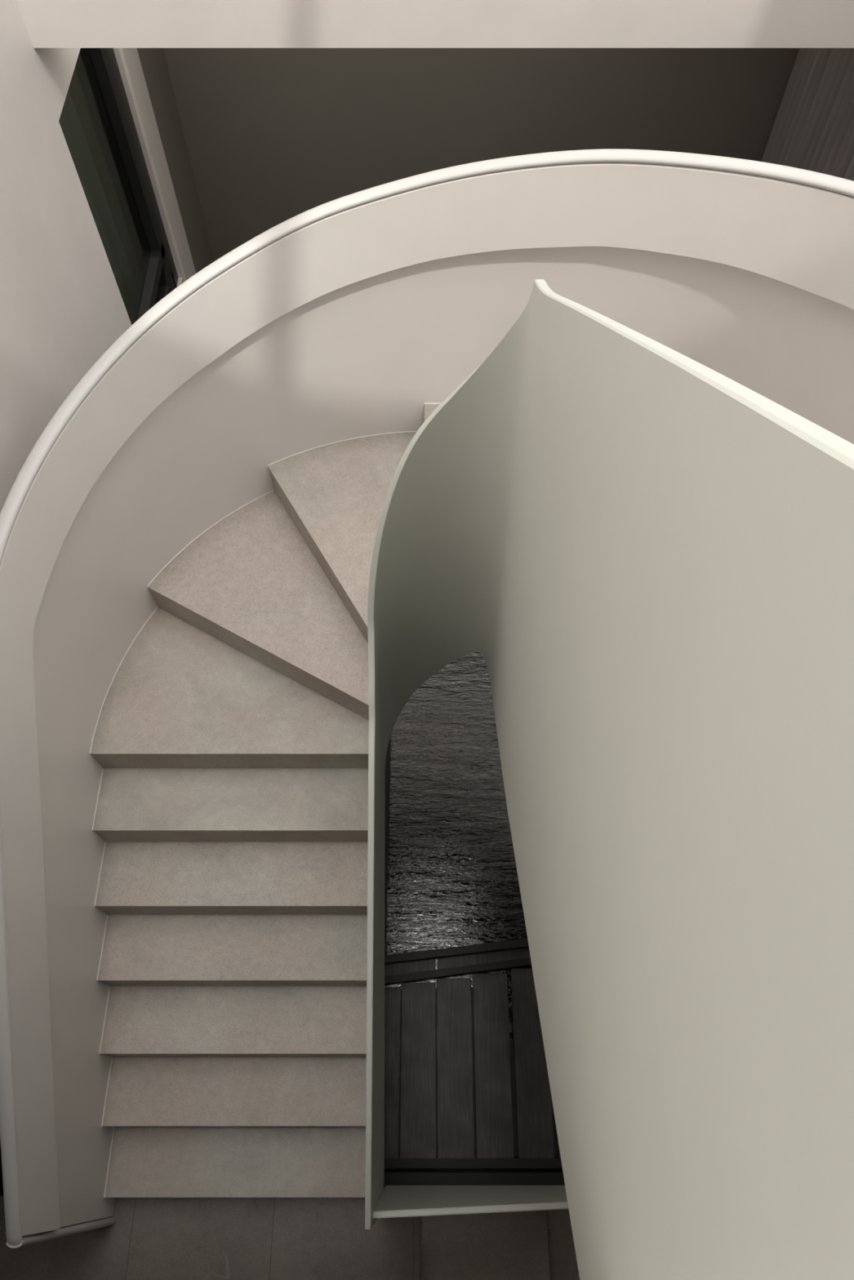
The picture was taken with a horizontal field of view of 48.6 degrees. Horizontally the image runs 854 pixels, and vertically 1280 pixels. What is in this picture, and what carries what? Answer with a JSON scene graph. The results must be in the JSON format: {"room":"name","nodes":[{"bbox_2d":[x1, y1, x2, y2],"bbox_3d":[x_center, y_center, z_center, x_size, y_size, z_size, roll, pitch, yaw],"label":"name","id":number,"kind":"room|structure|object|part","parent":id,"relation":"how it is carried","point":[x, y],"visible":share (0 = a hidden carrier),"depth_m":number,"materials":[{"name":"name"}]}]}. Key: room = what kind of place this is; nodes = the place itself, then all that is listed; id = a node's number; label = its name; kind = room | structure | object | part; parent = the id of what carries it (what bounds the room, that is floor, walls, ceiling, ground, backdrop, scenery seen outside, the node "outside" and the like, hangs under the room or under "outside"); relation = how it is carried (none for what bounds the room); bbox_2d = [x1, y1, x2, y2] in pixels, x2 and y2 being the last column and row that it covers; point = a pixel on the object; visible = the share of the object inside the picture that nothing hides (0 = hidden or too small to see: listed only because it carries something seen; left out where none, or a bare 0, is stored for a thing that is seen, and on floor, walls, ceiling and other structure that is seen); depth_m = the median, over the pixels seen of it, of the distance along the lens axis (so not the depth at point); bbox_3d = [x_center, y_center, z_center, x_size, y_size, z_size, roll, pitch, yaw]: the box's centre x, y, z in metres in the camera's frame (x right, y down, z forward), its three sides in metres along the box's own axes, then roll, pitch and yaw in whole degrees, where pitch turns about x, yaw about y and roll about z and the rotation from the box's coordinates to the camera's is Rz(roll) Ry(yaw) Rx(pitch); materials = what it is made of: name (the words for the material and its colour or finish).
{"room":"stairwell","nodes":[
{"label":"stairwell","id":0,"kind":"room"},
{"bbox_2d":[0,0,213,512],"bbox_3d":[-1.575,-0.755,1.942,0.150,9.300,7.974,0,62,0],"label":"wall","id":1,"kind":"structure","parent":0,"point":[62,306],"depth_m":3.75,"materials":[{"name":"white paint"}]},
{"bbox_2d":[58,48,177,324],"bbox_3d":[-1.556,-2.170,4.828,0.088,1.671,1.031,0,62,0],"label":"window","id":2,"kind":"structure","parent":1,"relation":"in","point":[96,122],"depth_m":4.74,"materials":[{"name":"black glass"}]},
{"bbox_2d":[120,48,195,281],"bbox_3d":[-1.496,-2.360,5.848,0.017,3.950,0.240,0,62,0],"label":"trim","id":3,"kind":"structure","parent":1,"relation":"attached to","point":[131,58],"depth_m":5.23,"materials":[{"name":"white paint"}]},
{"bbox_2d":[0,1194,419,1279],"bbox_3d":[-1.442,3.480,3.732,2.817,0.250,2.222,0,62,0],"label":"floor","id":4,"kind":"structure","parent":0,"point":[150,1238],"depth_m":4.06,"materials":[{"name":"stone"}]},
{"bbox_2d":[89,403,440,1197],"bbox_3d":[0.018,0.499,3.390,2.768,3.475,3.249,0,62,0],"label":"staircase","id":5,"kind":"structure","parent":4,"relation":"on","point":[230,739],"depth_m":3.98,"materials":[{"name":"grey stone"}]},
{"bbox_2d":[364,279,853,1279],"bbox_3d":[0.012,0.637,2.355,0.455,5.299,2.152,0,62,0],"label":"guard","id":6,"kind":"object","parent":5,"relation":"attached to","point":[646,556],"visible":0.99,"depth_m":0.84,"materials":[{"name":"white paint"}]},
{"bbox_2d":[0,148,853,1248],"bbox_3d":[0.018,0.138,2.690,2.878,4.760,3.389,0,62,0],"label":"wall","id":7,"kind":"structure","parent":4,"relation":"on","point":[351,314],"depth_m":3.27,"materials":[{"name":"paint"}]},
{"bbox_2d":[373,1185,568,1218],"bbox_3d":[0.620,2.253,3.826,1.621,1.165,0.068,-1,62,0],"label":"guard","id":8,"kind":"object","parent":4,"relation":"on","point":[394,1201],"visible":0.41,"depth_m":3.57,"materials":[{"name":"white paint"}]},
{"bbox_2d":[419,1208,579,1279],"bbox_3d":[1.083,3.705,4.137,2.273,0.825,2.190,0,62,0],"label":"floor","id":9,"kind":"structure","parent":4,"relation":"attached to","point":[530,1245],"depth_m":4.22,"materials":[{"name":"grey stone"}]},
{"bbox_2d":[0,1141,562,1194],"bbox_3d":[-0.285,1.489,6.100,5.430,0.150,8.374,0,62,0],"label":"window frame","id":10,"kind":"structure","parent":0,"point":[386,1170],"depth_m":5.23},
{"bbox_2d":[384,652,532,1040],"bbox_3d":[0.655,0.361,6.493,3.110,0.210,5.594,0,62,0],"label":"pool water","id":11,"kind":"object","parent":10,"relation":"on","point":[453,879],"depth_m":6.00,"materials":[{"name":"black liquid"}]},
{"bbox_3d":[-0.272,0.477,6.379,0.057,0.120,3.180,0,62,0],"label":"pool rim","id":12,"kind":"part","parent":11,"relation":"part of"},
{"bbox_2d":[384,937,564,1186],"bbox_3d":[0.350,2.387,5.343,2.500,0.130,1.476,0,62,0],"label":"wooden deck","id":13,"kind":"object","parent":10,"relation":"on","point":[457,1089],"visible":0.56,"depth_m":5.29,"materials":[{"name":"brown wood"}]},
{"bbox_2d":[17,0,853,48],"bbox_3d":[0.365,-3.652,1.290,3.730,5.401,0.250,0,62,0],"label":"wall","id":14,"kind":"structure","parent":0,"point":[50,24],"depth_m":3.53,"materials":[{"name":"white paint"}]},
{"bbox_2d":[163,48,799,261],"bbox_3d":[0.590,-3.283,5.863,4.480,4.800,0.200,0,62,0],"label":"wall","id":15,"kind":"structure","parent":0,"point":[273,136],"depth_m":5.77,"materials":[{"name":"beige paint"}]},
{"bbox_3d":[0.365,-3.419,3.693,3.730,0.850,1.622,0,62,0],"label":"ceiling","id":16,"kind":"structure","parent":0,"visible":0},
{"bbox_2d":[760,48,853,181],"bbox_3d":[2.119,-2.352,5.685,0.066,3.630,1.500,0,62,0],"label":"wood wall panel","id":17,"kind":"object","parent":16,"relation":"hanging from","point":[812,130],"visible":0.12,"depth_m":5.09,"materials":[{"name":"brown wood"}]}
]}

